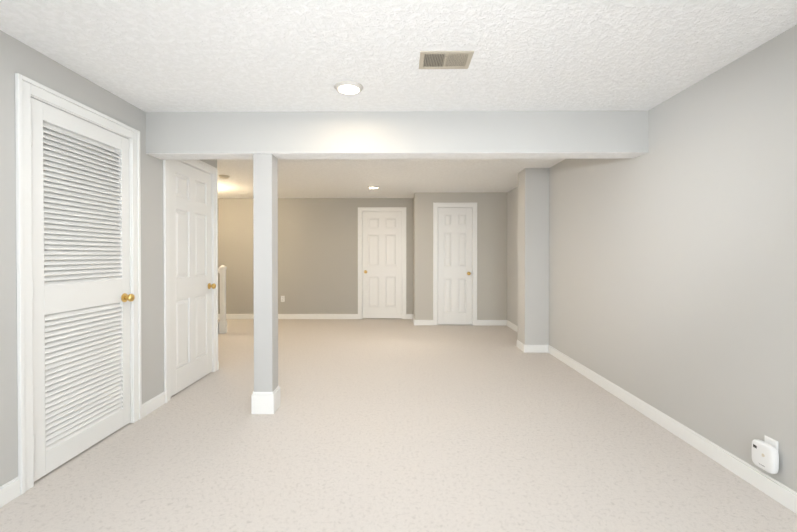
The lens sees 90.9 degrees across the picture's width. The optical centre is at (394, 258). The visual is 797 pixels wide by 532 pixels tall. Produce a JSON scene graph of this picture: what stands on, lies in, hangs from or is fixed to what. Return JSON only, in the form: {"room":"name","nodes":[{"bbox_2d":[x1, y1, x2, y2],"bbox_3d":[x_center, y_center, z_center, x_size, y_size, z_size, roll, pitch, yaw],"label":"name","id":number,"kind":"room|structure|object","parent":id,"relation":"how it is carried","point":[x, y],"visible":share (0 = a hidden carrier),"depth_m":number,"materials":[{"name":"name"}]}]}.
{"room":"finished basement","nodes":[
{"label":"finished basement","id":0,"kind":"room"},
{"bbox_2d":[0,30,216,485],"bbox_3d":[-1.992,0.055,0.762,0.150,2.300,6.800,0,0,1],"label":"wall","id":1,"kind":"structure","parent":0,"point":[21,58],"depth_m":2.14,"materials":[{"name":"grey paint"}]},
{"bbox_2d":[15,73,141,494],"bbox_3d":[-1.952,0.128,2.439,0.139,2.126,0.928,0,0,1],"label":"door frame","id":2,"kind":"structure","parent":1,"relation":"attached to","point":[27,89],"depth_m":2.04,"materials":[{"name":"white wood"}]},
{"bbox_2d":[31,98,134,481],"bbox_3d":[-1.891,0.164,2.430,0.104,2.030,0.776,0,0,1],"label":"louvered door","id":3,"kind":"structure","parent":1,"relation":"in","point":[82,297],"depth_m":2.37,"materials":[{"name":"white wood"}]},
{"bbox_2d":[163,160,217,402],"bbox_3d":[-1.940,0.117,3.672,0.139,2.126,0.928,0,0,1],"label":"door frame","id":4,"kind":"structure","parent":1,"relation":"attached to","point":[212,171],"depth_m":3.27,"materials":[{"name":"white wood"}]},
{"bbox_2d":[170,160,215,396],"bbox_3d":[-1.879,0.154,3.664,0.103,2.030,0.776,0,0,1],"label":"door","id":5,"kind":"structure","parent":1,"relation":"in","point":[191,285],"depth_m":3.64,"materials":[{"name":"white wood"}]},
{"bbox_2d":[0,314,796,513],"bbox_3d":[-1.301,1.107,2.474,6.400,0.168,10.020,0,0,1],"label":"baseboard","id":6,"kind":"structure","parent":1,"relation":"attached to","point":[779,492],"depth_m":2.96,"materials":[{"name":"white wood"}]},
{"bbox_2d":[218,198,412,313],"bbox_3d":[-2.052,-0.002,7.558,4.800,2.300,0.150,0,0,1],"label":"wall","id":7,"kind":"structure","parent":0,"point":[317,255],"depth_m":7.48,"materials":[{"name":"grey paint"}]},
{"bbox_2d":[362,212,401,317],"bbox_3d":[-0.245,0.122,7.456,0.755,2.030,0.103,0,0,1],"label":"back door","id":8,"kind":"structure","parent":7,"relation":"in","point":[381,264],"depth_m":7.47,"materials":[{"name":"white wood"}]},
{"bbox_2d":[358,207,405,318],"bbox_3d":[-0.244,0.085,7.517,0.923,2.126,0.139,0,0,1],"label":"door frame","id":9,"kind":"structure","parent":7,"relation":"attached to","point":[381,209],"depth_m":7.45,"materials":[{"name":"white wood"}]},
{"bbox_2d":[0,318,796,531],"bbox_3d":[-1.240,1.220,2.535,6.720,0.060,10.340,0,0,1],"label":"floor","id":10,"kind":"structure","parent":0,"point":[387,425],"depth_m":2.36,"materials":[{"name":"carpet"}]},
{"bbox_2d":[218,265,226,333],"bbox_3d":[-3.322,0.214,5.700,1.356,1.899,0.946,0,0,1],"label":"newel post","id":11,"kind":"object","parent":10,"relation":"on","point":[222,325],"depth_m":6.09,"materials":[{"name":"white wood"}]},
{"bbox_2d":[253,154,277,391],"bbox_3d":[-1.010,0.192,3.072,0.144,1.987,0.145,0,0,1],"label":"post","id":12,"kind":"object","parent":10,"relation":"on","point":[265,214],"visible":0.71,"depth_m":3.00,"materials":[{"name":"grey paint"}]},
{"bbox_2d":[517,168,548,344],"bbox_3d":[1.774,0.019,5.046,0.300,2.300,0.300,0,0,1],"label":"column","id":13,"kind":"structure","parent":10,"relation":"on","point":[533,256],"depth_m":4.90,"materials":[{"name":"grey paint"}]},
{"bbox_2d":[0,0,796,197],"bbox_3d":[-1.240,-1.140,2.515,6.720,0.060,10.340,0,0,1],"label":"ceiling","id":14,"kind":"structure","parent":0,"point":[308,55],"depth_m":2.13,"materials":[{"name":"white paint"}]},
{"bbox_2d":[219,175,229,178],"bbox_3d":[-2.333,-1.116,5.356,0.140,0.036,0.140,0,0,1],"label":"smoke detector","id":15,"kind":"object","parent":14,"relation":"attached to","point":[224,176],"visible":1,"depth_m":5.31,"materials":[{"name":"beige plastic"}]},
{"bbox_2d":[334,81,362,93],"bbox_3d":[-0.300,-1.101,2.541,0.190,0.017,0.190,0,0,1],"label":"recessed light","id":16,"kind":"object","parent":14,"relation":"in","point":[347,87],"visible":0.98,"depth_m":2.51,"materials":[{"name":"white glass"}]},
{"bbox_2d":[146,110,648,152],"bbox_3d":[0.005,-0.959,3.060,3.800,0.310,0.190,0,0,1],"label":"soffit","id":17,"kind":"structure","parent":14,"relation":"attached to","point":[397,132],"depth_m":2.96,"materials":[{"name":"grey paint"}]},
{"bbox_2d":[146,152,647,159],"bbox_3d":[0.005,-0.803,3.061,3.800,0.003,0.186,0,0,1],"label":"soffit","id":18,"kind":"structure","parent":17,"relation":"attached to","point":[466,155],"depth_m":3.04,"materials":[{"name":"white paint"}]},
{"bbox_2d":[419,51,473,68],"bbox_3d":[0.279,-1.101,2.181,0.285,0.013,0.190,0,0,1],"label":"ceiling vent","id":19,"kind":"object","parent":14,"relation":"in","point":[445,60],"visible":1,"depth_m":2.17,"materials":[{"name":"beige metal"}]},
{"bbox_2d":[413,192,506,319],"bbox_3d":[1.145,0.001,7.182,1.600,2.300,0.780,0,0,1],"label":"wall","id":20,"kind":"structure","parent":0,"point":[491,255],"depth_m":6.79,"materials":[{"name":"grey paint"}]},
{"bbox_2d":[433,202,476,325],"bbox_3d":[1.042,0.091,6.844,0.758,2.126,0.139,0,0,1],"label":"door frame","id":21,"kind":"structure","parent":20,"relation":"attached to","point":[472,205],"depth_m":6.78,"materials":[{"name":"white wood"}]},
{"bbox_2d":[438,208,471,324],"bbox_3d":[1.041,0.127,6.783,0.590,2.030,0.103,0,0,1],"label":"door","id":22,"kind":"structure","parent":21,"relation":"attached to","point":[454,266],"depth_m":6.80,"materials":[{"name":"white wood"}]},
{"bbox_2d":[507,25,796,491],"bbox_3d":[1.959,0.041,2.444,0.120,2.300,10.240,0,0,1],"label":"wall","id":23,"kind":"structure","parent":0,"point":[673,272],"depth_m":2.45,"materials":[{"name":"grey paint"}]},
{"bbox_2d":[764,435,777,449],"bbox_3d":[1.891,0.960,1.972,0.007,0.114,0.070,0,0,1],"label":"outlet","id":24,"kind":"object","parent":23,"relation":"attached to","point":[770,441],"visible":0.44,"depth_m":1.97,"materials":[{"name":"white plastic"}]},
{"bbox_2d":[752,439,778,473],"bbox_3d":[1.867,0.995,1.978,0.044,0.136,0.124,0,0,1],"label":"detector","id":25,"kind":"object","parent":24,"relation":"attached to","point":[765,456],"visible":1,"depth_m":1.96,"materials":[{"name":"white plastic"}]}
]}

